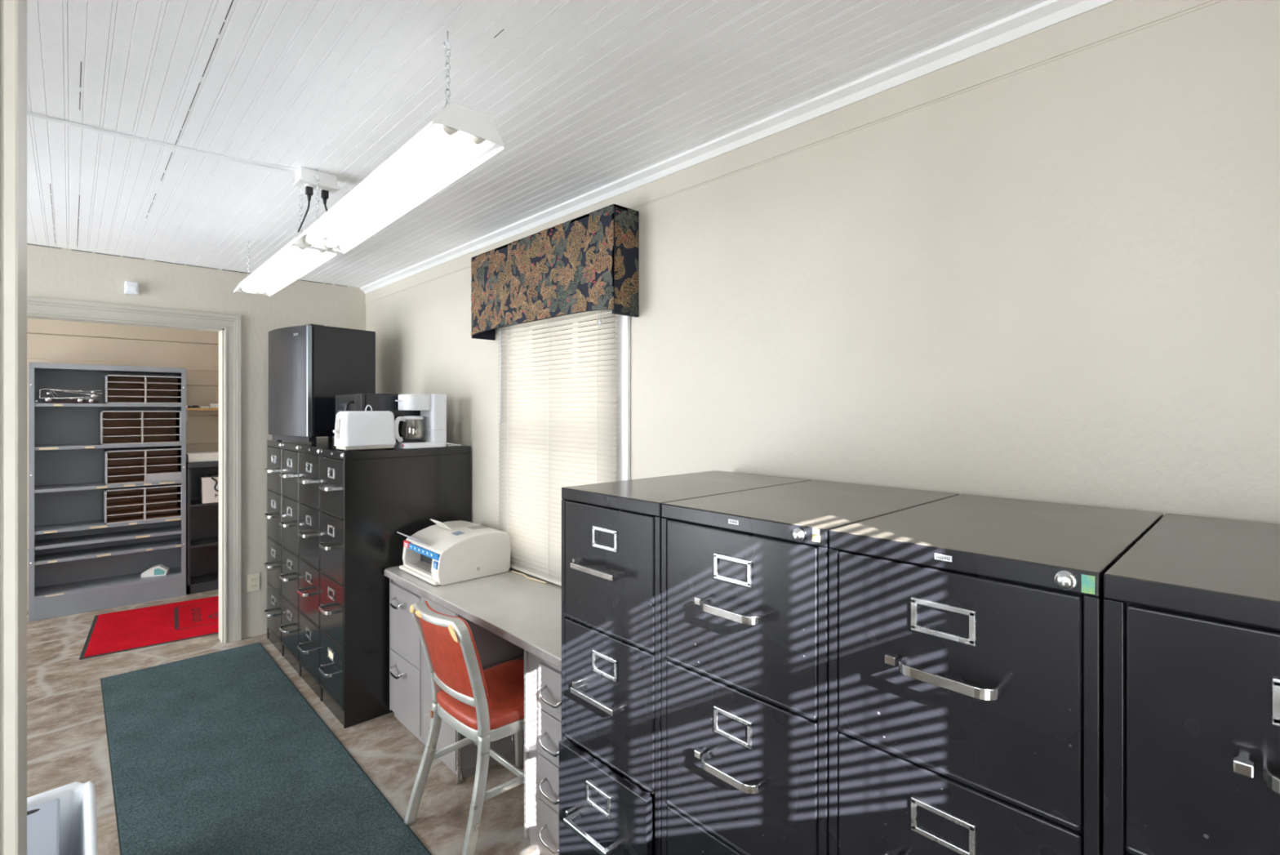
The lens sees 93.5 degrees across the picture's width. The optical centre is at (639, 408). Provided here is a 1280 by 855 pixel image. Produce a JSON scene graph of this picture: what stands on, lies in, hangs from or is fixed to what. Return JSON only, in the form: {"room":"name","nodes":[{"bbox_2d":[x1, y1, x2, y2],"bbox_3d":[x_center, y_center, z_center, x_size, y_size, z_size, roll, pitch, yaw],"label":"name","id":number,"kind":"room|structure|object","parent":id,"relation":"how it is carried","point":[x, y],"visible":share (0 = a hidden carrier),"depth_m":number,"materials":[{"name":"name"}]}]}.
{"room":"back office","nodes":[
{"label":"back office","id":0,"kind":"room"},
{"bbox_2d":[0,0,26,854],"bbox_3d":[-0.717,0.308,0.229,0.674,2.435,0.118,0,0,-43],"label":"door frame","id":1,"kind":"structure","parent":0,"point":[22,4],"depth_m":0.45,"materials":[{"name":"paint"}]},
{"bbox_2d":[0,0,17,854],"bbox_3d":[-0.469,0.308,0.374,0.114,2.435,0.011,0,0,-43],"label":"wall","id":2,"kind":"structure","parent":1,"relation":"attached to","point":[9,8],"depth_m":0.41,"materials":[{"name":"paint"}]},
{"bbox_2d":[26,318,218,610],"bbox_3d":[-4.708,0.308,4.549,3.820,2.435,0.140,0,0,-43],"label":"wall","id":3,"kind":"structure","parent":0,"point":[46,339],"depth_m":5.02,"materials":[{"name":"paint"}]},
{"bbox_2d":[26,358,218,370],"bbox_3d":[-4.657,-0.359,4.494,3.820,0.040,0.010,0,0,-43],"label":"trim","id":4,"kind":"structure","parent":3,"relation":"attached to","point":[30,360],"depth_m":4.92,"materials":[{"name":"paint"}]},
{"bbox_2d":[186,408,218,420],"bbox_3d":[-3.677,0.046,5.350,0.620,0.110,0.115,0,0,-43],"label":"wall shelf","id":5,"kind":"object","parent":3,"relation":"attached to","point":[187,409],"visible":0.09,"depth_m":5.19,"materials":[{"name":"brown wood"}]},
{"bbox_2d":[208,403,218,408],"bbox_3d":[-3.726,-0.028,5.279,0.085,0.038,0.060,0,0,-43],"label":"carton","id":6,"kind":"object","parent":5,"relation":"on","point":[211,405],"visible":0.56,"depth_m":5.25,"materials":[{"name":"white cardboard"}]},
{"bbox_2d":[26,244,365,639],"bbox_3d":[-3.498,0.308,3.272,3.820,2.435,0.130,0,0,-43],"label":"wall","id":7,"kind":"structure","parent":0,"point":[63,273],"depth_m":4.01,"materials":[{"name":"paint"}]},
{"bbox_2d":[124,280,138,294],"bbox_3d":[-3.038,-0.724,3.595,0.068,0.076,0.034,0,0,-43],"label":"sensor","id":8,"kind":"object","parent":7,"relation":"attached to","point":[131,287],"visible":1,"depth_m":3.58,"materials":[{"name":"white plastic"}]},
{"bbox_2d":[26,296,241,643],"bbox_3d":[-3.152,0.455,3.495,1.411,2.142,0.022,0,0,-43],"label":"trim","id":9,"kind":"structure","parent":7,"relation":"attached to","point":[232,324],"depth_m":3.93,"materials":[{"name":"paint"}]},
{"bbox_2d":[26,243,347,286],"bbox_3d":[-3.501,-0.907,3.178,3.687,0.004,0.004,0,0,-43],"label":"trim","id":10,"kind":"structure","parent":7,"relation":"attached to","point":[27,243],"depth_m":3.70,"materials":[{"name":"grey"}]},
{"bbox_2d":[247,573,259,591],"bbox_3d":[-2.592,1.164,4.035,0.072,0.116,0.010,0,0,-43],"label":"wall outlet","id":11,"kind":"object","parent":7,"relation":"attached to","point":[253,580],"visible":1,"depth_m":4.03,"materials":[{"name":"beige plastic"}]},
{"bbox_2d":[250,577,256,582],"bbox_3d":[-2.590,1.143,4.033,0.034,0.028,0.005,0,0,-43],"label":"receptacle","id":12,"kind":"object","parent":11,"relation":"attached to","point":[252,579],"depth_m":4.03,"materials":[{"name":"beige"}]},
{"bbox_2d":[250,582,256,587],"bbox_3d":[-2.590,1.185,4.033,0.034,0.028,0.005,0,0,-43],"label":"receptacle","id":13,"kind":"object","parent":11,"relation":"attached to","point":[252,584],"depth_m":4.03,"materials":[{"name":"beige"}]},
{"bbox_2d":[26,589,540,854],"bbox_3d":[-2.291,1.576,1.997,4.100,0.100,7.170,0,0,-43],"label":"floor","id":14,"kind":"structure","parent":0,"point":[67,743],"depth_m":2.72,"materials":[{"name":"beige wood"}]},
{"bbox_2d":[26,780,97,854],"bbox_3d":[-1.749,1.373,1.679,0.350,0.314,0.558,0,0,-43],"label":"tub","id":15,"kind":"object","parent":14,"relation":"on","point":[78,821],"visible":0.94,"depth_m":1.92,"materials":[{"name":"white plastic"}]},
{"bbox_2d":[26,798,60,854],"bbox_3d":[-1.763,1.364,1.688,0.192,0.264,0.436,0,0,-43],"label":"plastic box","id":16,"kind":"object","parent":15,"relation":"in","point":[43,820],"visible":0.52,"depth_m":1.77,"materials":[{"name":"grey plastic"}]},
{"bbox_2d":[28,361,186,622],"bbox_3d":[-4.156,0.595,4.732,0.906,1.862,0.313,0,0,-43],"label":"bookcase","id":17,"kind":"object","parent":14,"relation":"on","point":[78,562],"visible":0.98,"depth_m":4.67,"materials":[{"name":"silver metal"}]},
{"bbox_2d":[34,388,102,403],"bbox_3d":[-4.253,-0.098,4.485,0.368,0.106,0.078,0,0,-43],"label":"folding stand","id":18,"kind":"object","parent":17,"relation":"on","point":[48,399],"visible":1,"depth_m":4.49,"materials":[{"name":"silver metal"}]},
{"bbox_2d":[99,410,181,444],"bbox_3d":[-4.014,0.144,4.841,0.490,0.262,0.250,0,0,-43],"label":"organizer","id":19,"kind":"object","parent":17,"relation":"on","point":[116,427],"visible":1,"depth_m":4.88,"materials":[{"name":"grey metal"}]},
{"bbox_2d":[102,417,142,419],"bbox_3d":[-4.100,0.079,4.756,0.233,0.007,0.241,0,0,-43],"label":"shelf","id":20,"kind":"object","parent":19,"relation":"attached to","point":[103,418],"depth_m":4.75,"materials":[{"name":"grey metal"}]},
{"bbox_2d":[102,426,142,428],"bbox_3d":[-4.100,0.144,4.756,0.233,0.007,0.241,0,0,-43],"label":"shelf","id":21,"kind":"object","parent":19,"relation":"attached to","point":[104,427],"depth_m":4.81,"materials":[{"name":"grey metal"}]},
{"bbox_2d":[102,434,142,436],"bbox_3d":[-4.100,0.209,4.756,0.233,0.007,0.241,0,0,-43],"label":"shelf","id":22,"kind":"object","parent":19,"relation":"attached to","point":[104,435],"depth_m":4.75,"materials":[{"name":"grey metal"}]},
{"bbox_2d":[143,417,179,419],"bbox_3d":[-3.925,0.079,4.922,0.233,0.007,0.241,0,0,-43],"label":"shelf","id":23,"kind":"object","parent":19,"relation":"attached to","point":[144,418],"depth_m":4.87,"materials":[{"name":"grey metal"}]},
{"bbox_2d":[143,425,179,427],"bbox_3d":[-3.925,0.144,4.922,0.233,0.007,0.241,0,0,-43],"label":"shelf","id":24,"kind":"object","parent":19,"relation":"attached to","point":[144,426],"depth_m":4.96,"materials":[{"name":"grey metal"}]},
{"bbox_2d":[143,433,179,435],"bbox_3d":[-3.925,0.209,4.922,0.233,0.007,0.241,0,0,-43],"label":"shelf","id":25,"kind":"object","parent":19,"relation":"attached to","point":[144,434],"depth_m":4.95,"materials":[{"name":"grey metal"}]},
{"bbox_2d":[103,483,181,524],"bbox_3d":[-4.003,0.752,4.852,0.475,0.262,0.250,0,0,-43],"label":"organizer","id":26,"kind":"object","parent":17,"relation":"on","point":[152,502],"visible":0.96,"depth_m":4.86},
{"bbox_2d":[106,492,144,498],"bbox_3d":[-4.086,0.686,4.770,0.226,0.007,0.241,0,0,-43],"label":"shelf","id":27,"kind":"object","parent":26,"relation":"attached to","point":[109,495],"depth_m":4.77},
{"bbox_2d":[106,500,144,507],"bbox_3d":[-4.086,0.752,4.770,0.226,0.007,0.241,0,0,-43],"label":"shelf","id":28,"kind":"object","parent":26,"relation":"attached to","point":[109,503],"depth_m":4.78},
{"bbox_2d":[106,508,144,515],"bbox_3d":[-4.086,0.818,4.770,0.226,0.007,0.241,0,0,-43],"label":"shelf","id":29,"kind":"object","parent":26,"relation":"attached to","point":[110,512],"depth_m":4.78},
{"bbox_2d":[146,489,181,496],"bbox_3d":[-3.916,0.686,4.930,0.226,0.007,0.241,0,0,-43],"label":"shelf","id":30,"kind":"object","parent":26,"relation":"attached to","point":[148,492],"depth_m":4.96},
{"bbox_2d":[146,497,181,504],"bbox_3d":[-3.916,0.752,4.930,0.226,0.007,0.241,0,0,-43],"label":"shelf","id":31,"kind":"object","parent":26,"relation":"attached to","point":[148,500],"depth_m":4.95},
{"bbox_2d":[146,505,181,512],"bbox_3d":[-3.916,0.818,4.930,0.226,0.007,0.241,0,0,-43],"label":"shelf","id":32,"kind":"object","parent":26,"relation":"attached to","point":[148,508],"depth_m":4.94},
{"bbox_2d":[104,446,181,484],"bbox_3d":[-4.000,0.452,4.854,0.475,0.262,0.250,0,0,-43],"label":"organizer","id":33,"kind":"object","parent":17,"relation":"on","point":[150,464],"visible":1,"depth_m":4.85,"materials":[{"name":"grey metal"}]},
{"bbox_2d":[107,455,144,459],"bbox_3d":[-4.083,0.387,4.772,0.226,0.007,0.241,0,0,-43],"label":"shelf","id":34,"kind":"object","parent":33,"relation":"attached to","point":[109,457],"depth_m":4.81,"materials":[{"name":"grey metal"}]},
{"bbox_2d":[107,463,144,468],"bbox_3d":[-4.083,0.452,4.772,0.226,0.007,0.241,0,0,-43],"label":"shelf","id":35,"kind":"object","parent":33,"relation":"attached to","point":[109,465],"depth_m":4.81,"materials":[{"name":"grey metal"}]},
{"bbox_2d":[107,471,144,476],"bbox_3d":[-4.083,0.517,4.772,0.226,0.007,0.241,0,0,-43],"label":"shelf","id":36,"kind":"object","parent":33,"relation":"attached to","point":[109,473],"depth_m":4.76,"materials":[{"name":"grey metal"}]},
{"bbox_2d":[146,453,181,457],"bbox_3d":[-3.913,0.387,4.933,0.226,0.007,0.241,0,0,-43],"label":"shelf","id":37,"kind":"object","parent":33,"relation":"attached to","point":[148,455],"depth_m":4.96,"materials":[{"name":"grey metal"}]},
{"bbox_2d":[146,462,181,466],"bbox_3d":[-3.913,0.452,4.933,0.226,0.007,0.241,0,0,-43],"label":"shelf","id":38,"kind":"object","parent":33,"relation":"attached to","point":[148,464],"depth_m":4.97,"materials":[{"name":"grey metal"}]},
{"bbox_2d":[146,469,181,474],"bbox_3d":[-3.913,0.517,4.933,0.226,0.007,0.241,0,0,-43],"label":"shelf","id":39,"kind":"object","parent":33,"relation":"attached to","point":[148,471],"depth_m":4.93,"materials":[{"name":"grey metal"}]},
{"bbox_2d":[104,374,181,404],"bbox_3d":[-4.000,-0.153,4.854,0.475,0.222,0.250,0,0,-43],"label":"organizer","id":40,"kind":"object","parent":17,"relation":"on","point":[118,388],"visible":1,"depth_m":4.88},
{"bbox_2d":[107,381,144,383],"bbox_3d":[-4.083,-0.208,4.772,0.226,0.007,0.241,0,0,-43],"label":"shelf","id":41,"kind":"object","parent":40,"relation":"attached to","point":[108,382],"depth_m":4.80,"materials":[{"name":"grey metal"}]},
{"bbox_2d":[107,388,144,390],"bbox_3d":[-4.083,-0.153,4.772,0.226,0.007,0.241,0,0,-43],"label":"shelf","id":42,"kind":"object","parent":40,"relation":"attached to","point":[108,388],"depth_m":4.72,"materials":[{"name":"grey metal"}]},
{"bbox_2d":[107,395,144,397],"bbox_3d":[-4.083,-0.098,4.772,0.226,0.007,0.241,0,0,-43],"label":"shelf","id":43,"kind":"object","parent":40,"relation":"attached to","point":[108,396],"depth_m":4.78,"materials":[{"name":"grey metal"}]},
{"bbox_2d":[146,382,181,384],"bbox_3d":[-3.913,-0.208,4.933,0.226,0.007,0.241,0,0,-43],"label":"shelf","id":44,"kind":"object","parent":40,"relation":"attached to","point":[147,383],"depth_m":4.97,"materials":[{"name":"grey metal"}]},
{"bbox_2d":[146,389,181,391],"bbox_3d":[-3.913,-0.153,4.933,0.226,0.007,0.241,0,0,-43],"label":"shelf","id":45,"kind":"object","parent":40,"relation":"attached to","point":[146,389],"depth_m":4.92,"materials":[{"name":"grey metal"}]},
{"bbox_2d":[146,395,181,397],"bbox_3d":[-3.913,-0.098,4.933,0.226,0.007,0.241,0,0,-43],"label":"shelf","id":46,"kind":"object","parent":40,"relation":"attached to","point":[146,396],"depth_m":4.85,"materials":[{"name":"grey metal"}]},
{"bbox_2d":[141,564,169,577],"bbox_3d":[-3.933,1.309,4.882,0.169,0.081,0.081,0,0,-25],"label":"carton","id":47,"kind":"object","parent":17,"relation":"on","point":[158,570],"visible":1,"depth_m":4.86,"materials":[{"name":"white cardboard"}]},
{"bbox_2d":[154,568,164,574],"bbox_3d":[-3.883,1.311,4.862,0.072,0.054,0.002,0,0,-25],"label":"print","id":48,"kind":"object","parent":47,"relation":"attached to","point":[157,571],"depth_m":4.86,"materials":[{"name":"teal paper"}]},
{"bbox_2d":[79,595,218,659],"bbox_3d":[-3.126,1.521,4.511,1.500,0.010,0.985,0,0,-38],"label":"door mat","id":49,"kind":"object","parent":14,"relation":"on","point":[110,633],"visible":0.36,"depth_m":4.21,"materials":[{"name":"red rubber"}]},
{"bbox_2d":[186,461,218,594],"bbox_3d":[-3.597,0.984,5.266,0.620,1.085,0.306,0,0,-43],"label":"bookcase","id":50,"kind":"object","parent":14,"relation":"on","point":[202,519],"visible":0.28,"depth_m":5.22,"materials":[{"name":"black metal"}]},
{"bbox_2d":[186,451,218,462],"bbox_3d":[-3.716,0.406,5.116,0.229,0.069,0.204,0,0,-43],"label":"box","id":51,"kind":"object","parent":50,"relation":"on","point":[207,455],"visible":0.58,"depth_m":5.04,"materials":[{"name":"white cardboard"}]},
{"bbox_2d":[200,473,218,503],"bbox_3d":[-3.616,0.675,5.134,0.209,0.232,0.122,0,0,-43],"label":"gift bag","id":52,"kind":"object","parent":50,"relation":"on","point":[209,485],"visible":0.57,"depth_m":5.07,"materials":[{"name":"white paper"}]},
{"bbox_2d":[100,641,431,854],"bbox_3d":[-1.196,1.522,2.005,0.772,0.009,4.556,0,0,-43],"label":"runner rug","id":53,"kind":"object","parent":14,"relation":"on","point":[220,752],"visible":1,"depth_m":2.51,"materials":[{"name":"green carpet"}]},
{"bbox_2d":[263,437,334,655],"bbox_3d":[-2.128,0.866,4.071,0.708,1.321,0.389,0,0,-43],"label":"filing cabinet","id":54,"kind":"object","parent":14,"relation":"on","point":[273,514],"visible":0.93,"depth_m":3.83,"materials":[{"name":"black metal"}]},
{"bbox_2d":[279,440,334,675],"bbox_3d":[-1.861,0.866,3.788,0.708,1.321,0.384,0,0,-43],"label":"filing cabinet","id":55,"kind":"object","parent":14,"relation":"on","point":[290,523],"visible":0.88,"depth_m":3.56,"materials":[{"name":"black metal"}]},
{"bbox_2d":[268,324,375,443],"bbox_3d":[-2.043,-0.149,3.843,0.518,0.709,0.455,0,0,36],"label":"mini fridge","id":56,"kind":"object","parent":55,"relation":"on","point":[309,365],"visible":0.88,"depth_m":3.64,"materials":[{"name":"black painted metal"},{"name":"stainless steel"}]},
{"bbox_2d":[297,443,336,700],"bbox_3d":[-1.590,0.866,3.502,0.708,1.321,0.396,0,0,-43],"label":"filing cabinet","id":57,"kind":"object","parent":14,"relation":"on","point":[309,480],"visible":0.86,"depth_m":3.26,"materials":[{"name":"black metal"}]},
{"bbox_2d":[319,444,471,728],"bbox_3d":[-1.322,0.866,3.219,0.708,1.321,0.379,0,0,-43],"label":"filing cabinet","id":58,"kind":"object","parent":14,"relation":"on","point":[368,496],"visible":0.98,"depth_m":2.98,"materials":[{"name":"black metal"}]},
{"bbox_2d":[333,404,395,451],"bbox_3d":[-1.405,0.092,3.047,0.280,0.227,0.188,0,0,-44],"label":"toaster","id":59,"kind":"object","parent":58,"relation":"on","point":[353,429],"visible":1,"depth_m":2.97,"materials":[{"name":"white plastic"}]},
{"bbox_2d":[335,393,420,441],"bbox_3d":[-1.493,0.061,3.386,0.380,0.287,0.420,0,0,-43],"label":"microwave oven","id":60,"kind":"object","parent":58,"relation":"on","point":[409,429],"visible":0.27,"depth_m":3.26,"materials":[{"name":"black"}]},
{"bbox_2d":[394,393,461,448],"bbox_3d":[-1.162,0.062,3.261,0.380,0.285,0.202,0,0,-43],"label":"coffee maker","id":61,"kind":"object","parent":58,"relation":"on","point":[433,406],"visible":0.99,"depth_m":3.19,"materials":[{"name":"white plastic"}]},
{"bbox_2d":[404,600,524,854],"bbox_3d":[-0.549,1.115,2.241,0.421,0.833,0.529,0,0,45],"label":"desk chair","id":62,"kind":"object","parent":14,"relation":"on","point":[485,706],"visible":0.88,"depth_m":2.09,"materials":[{"name":"metal"}]},
{"bbox_2d":[384,565,561,854],"bbox_3d":[-0.507,1.159,2.514,0.503,0.735,1.737,0,0,-43],"label":"desk","id":63,"kind":"object","parent":14,"relation":"on","point":[509,615],"visible":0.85,"depth_m":2.48,"materials":[{"name":"laminate"}]},
{"bbox_2d":[396,518,511,585],"bbox_3d":[-0.914,0.666,2.944,0.400,0.250,0.413,0,0,-43],"label":"printer","id":64,"kind":"object","parent":63,"relation":"on","point":[450,552],"visible":1,"depth_m":2.83,"materials":[{"name":"beige plastic"}]},
{"bbox_2d":[399,564,439,585],"bbox_3d":[-1.037,0.779,2.834,0.038,0.016,0.402,0,0,-43],"label":"tray","id":65,"kind":"object","parent":64,"relation":"on","point":[421,571],"depth_m":2.82,"materials":[{"name":"beige plastic"}]},
{"bbox_2d":[408,560,431,573],"bbox_3d":[-1.010,0.754,2.862,0.072,0.002,0.255,0,0,-43],"label":"tray","id":66,"kind":"object","parent":64,"relation":"on","point":[421,566],"depth_m":2.88,"materials":[{"name":"grey plastic"}]},
{"bbox_2d":[466,524,487,528],"bbox_3d":[-0.802,0.583,2.966,0.075,0.003,0.070,0,0,-43],"label":"vent","id":67,"kind":"object","parent":64,"relation":"attached to","point":[480,526],"depth_m":2.96,"materials":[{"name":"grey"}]},
{"bbox_2d":[511,570,546,583],"bbox_3d":[-0.525,0.786,2.819,0.023,0.008,0.276,0,0,-43],"label":"power cable","id":68,"kind":"object","parent":63,"relation":"on","point":[520,573],"visible":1,"depth_m":2.80,"materials":[{"name":"beige plastic"}]},
{"bbox_2d":[559,470,812,854],"bbox_3d":[0.123,0.866,1.640,0.700,1.321,0.364,0,0,-43],"label":"filing cabinet","id":69,"kind":"object","parent":14,"relation":"on","point":[610,744],"visible":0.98,"depth_m":1.43,"materials":[{"name":"black metal"}]},
{"bbox_2d":[661,480,959,854],"bbox_3d":[0.393,0.866,1.368,0.683,1.321,0.394,0,0,-43],"label":"filing cabinet","id":70,"kind":"object","parent":14,"relation":"on","point":[744,574],"visible":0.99,"depth_m":1.16,"materials":[{"name":"black metal"}]},
{"bbox_2d":[828,493,1163,854],"bbox_3d":[0.658,0.866,1.087,0.683,1.321,0.370,0,0,-43],"label":"filing cabinet","id":71,"kind":"object","parent":14,"relation":"on","point":[966,632],"visible":0.98,"depth_m":0.88,"materials":[{"name":"black metal"}]},
{"bbox_2d":[1103,513,1279,854],"bbox_3d":[0.919,0.866,0.812,0.683,1.321,0.380,0,0,-43],"label":"filing cabinet","id":72,"kind":"object","parent":14,"relation":"on","point":[1192,608],"visible":1,"depth_m":0.70,"materials":[{"name":"black metal"}]},
{"bbox_2d":[26,0,1046,287],"bbox_3d":[-2.291,-0.929,1.997,3.820,0.040,6.890,0,0,-43],"label":"ceiling","id":73,"kind":"structure","parent":0,"point":[581,97],"depth_m":1.75,"materials":[{"name":"paint"}]},
{"bbox_2d":[49,183,55,243],"bbox_3d":[-2.794,-0.910,2.863,0.002,0.003,1.200,0,0,-43],"label":"trim","id":74,"kind":"structure","parent":73,"relation":"attached to","point":[50,184],"depth_m":2.79,"materials":[{"name":"grey"}]},
{"bbox_2d":[76,195,79,246],"bbox_3d":[-2.764,-0.910,2.960,0.002,0.003,1.100,0,0,-43],"label":"trim","id":75,"kind":"structure","parent":73,"relation":"attached to","point":[79,195],"depth_m":2.82,"materials":[{"name":"grey"}]},
{"bbox_2d":[79,62,81,110],"bbox_3d":[-1.584,-0.910,1.702,0.002,0.003,0.350,0,0,-43],"label":"trim","id":76,"kind":"structure","parent":73,"relation":"attached to","point":[81,62],"depth_m":1.68,"materials":[{"name":"grey"}]},
{"bbox_2d":[26,111,298,172],"bbox_3d":[-2.257,-0.904,1.462,2.533,0.012,0.081,0,0,-42],"label":"cable raceway","id":77,"kind":"object","parent":73,"relation":"attached to","point":[30,114],"visible":0.79,"depth_m":2.04,"materials":[{"name":"paint"}]},
{"bbox_2d":[160,0,233,180],"bbox_3d":[-1.357,-0.910,1.814,0.002,0.003,1.600,0,0,-43],"label":"trim","id":78,"kind":"structure","parent":73,"relation":"attached to","point":[233,0],"depth_m":1.62,"materials":[{"name":"grey"}]},
{"bbox_2d":[233,186,337,296],"bbox_3d":[-1.677,-0.766,2.804,0.167,0.285,1.310,0,0,-43],"label":"light","id":79,"kind":"object","parent":73,"relation":"hanging from","point":[291,263],"visible":0.87,"depth_m":2.73,"materials":[{"name":"white"}]},
{"bbox_2d":[293,166,339,194],"bbox_3d":[-1.248,-0.879,2.323,0.142,0.059,0.080,0,0,-43],"label":"outlet box","id":80,"kind":"object","parent":73,"relation":"attached to","point":[304,177],"visible":0.98,"depth_m":2.30,"materials":[{"name":"white plastic"}]},
{"bbox_2d":[304,184,329,191],"bbox_3d":[-1.247,-0.853,2.324,0.089,0.006,0.034,0,0,-43],"label":"socket","id":81,"kind":"object","parent":80,"relation":"attached to","point":[320,187],"depth_m":2.32,"materials":[{"name":"white plastic"}]},
{"bbox_2d":[291,31,504,253],"bbox_3d":[-0.833,-0.780,1.897,0.187,0.289,1.226,0,-2,-43],"label":"light","id":82,"kind":"object","parent":73,"relation":"hanging from","point":[460,139],"visible":1,"depth_m":1.72,"materials":[{"name":"white metal"}]},
{"bbox_2d":[365,0,1279,529],"bbox_3d":[-0.855,0.308,3.357,0.144,2.435,7.170,0,0,-43],"label":"wall","id":83,"kind":"structure","parent":0,"point":[1043,264],"depth_m":1.47,"materials":[{"name":"paint"}]},
{"bbox_2d":[471,204,639,340],"bbox_3d":[-0.434,-0.568,2.715,0.132,0.413,1.111,0,0,-43],"label":"window valance","id":84,"kind":"object","parent":83,"relation":"attached to","point":[590,261],"visible":1,"depth_m":2.51,"materials":[{"name":"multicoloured patterned fabric"}]},
{"bbox_2d":[501,311,630,480],"bbox_3d":[-0.338,0.126,2.786,0.160,1.320,1.000,0,0,-43],"label":"window","id":85,"kind":"structure","parent":83,"relation":"in","point":[623,325],"depth_m":2.41,"materials":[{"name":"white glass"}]},
{"bbox_2d":[497,309,617,586],"bbox_3d":[-0.409,0.161,2.724,0.042,1.240,0.913,0,0,-43],"label":"window blind","id":86,"kind":"object","parent":85,"relation":"attached to","point":[556,437],"visible":0.74,"depth_m":2.73,"materials":[{"name":"beige plastic"}]},
{"bbox_2d":[360,0,1116,293],"bbox_3d":[-0.316,-0.889,2.659,0.042,0.040,5.136,0,0,-43],"label":"trim","id":87,"kind":"structure","parent":83,"relation":"attached to","point":[1048,13],"depth_m":1.77,"materials":[{"name":"white wood"}]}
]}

